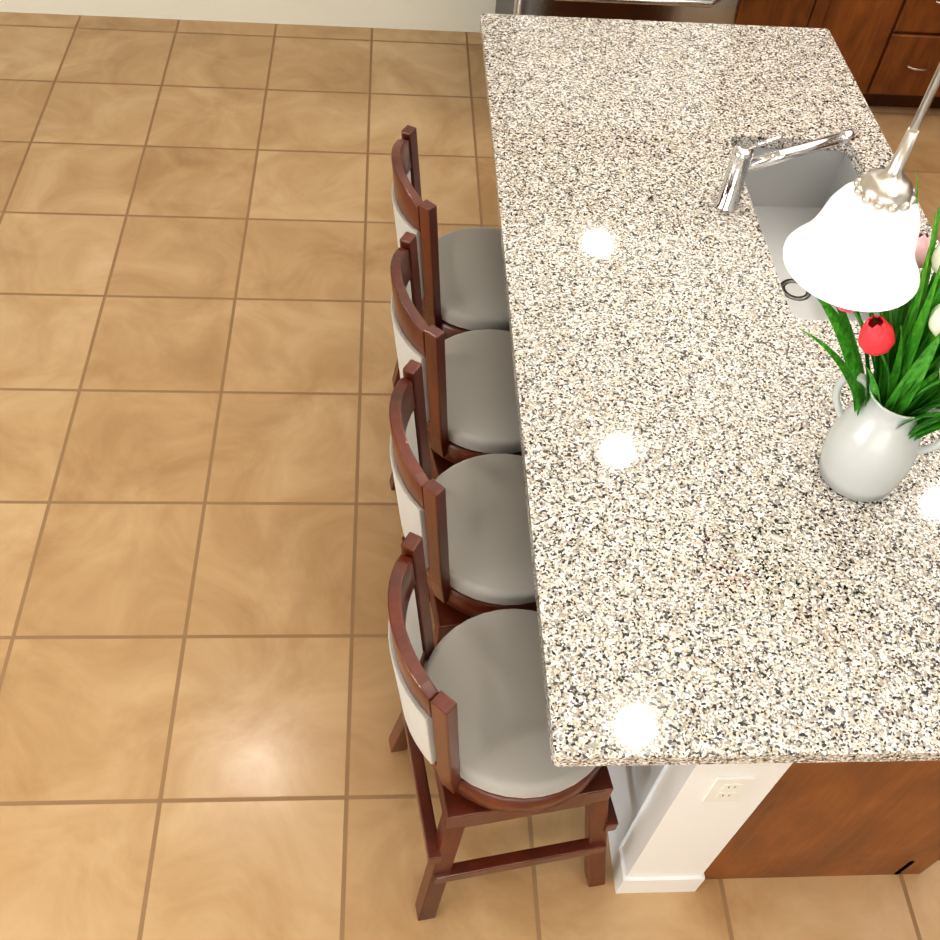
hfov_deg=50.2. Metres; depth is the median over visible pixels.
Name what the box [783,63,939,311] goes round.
pendant light
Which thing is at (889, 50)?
base cabinet
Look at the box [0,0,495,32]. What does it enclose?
wall
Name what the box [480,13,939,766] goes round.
island countertop
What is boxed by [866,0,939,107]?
base cabinet
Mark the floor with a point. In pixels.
(200, 554)
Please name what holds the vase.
on the island countertop
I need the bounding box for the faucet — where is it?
[714,128,854,212]
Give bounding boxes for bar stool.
[388,532,618,920]
[389,231,521,601]
[389,359,536,647]
[391,125,509,386]
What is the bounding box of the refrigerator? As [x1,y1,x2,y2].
[495,0,740,23]
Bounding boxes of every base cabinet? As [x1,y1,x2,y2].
[734,0,909,99]
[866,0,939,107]
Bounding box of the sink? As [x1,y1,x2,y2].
[733,147,908,320]
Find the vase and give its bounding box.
[799,171,939,501]
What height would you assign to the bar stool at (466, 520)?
1.025 m
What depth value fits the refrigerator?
3.98 m
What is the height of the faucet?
0.238 m
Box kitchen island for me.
[607,761,939,893]
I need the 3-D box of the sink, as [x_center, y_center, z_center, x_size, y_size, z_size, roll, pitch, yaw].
[0.926,-0.570,2.756,0.368,0.203,0.768,0,52,-5]
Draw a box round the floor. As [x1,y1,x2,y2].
[0,12,939,939]
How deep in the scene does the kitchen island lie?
2.17 m
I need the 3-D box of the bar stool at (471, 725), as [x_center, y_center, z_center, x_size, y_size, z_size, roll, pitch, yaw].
[0.073,0.539,2.133,0.498,1.024,0.460,-7,52,-10]
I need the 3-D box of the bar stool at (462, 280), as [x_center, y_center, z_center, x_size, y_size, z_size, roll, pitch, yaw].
[0.017,-0.472,2.933,0.498,1.024,0.460,-6,52,-10]
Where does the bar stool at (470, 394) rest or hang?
on the floor

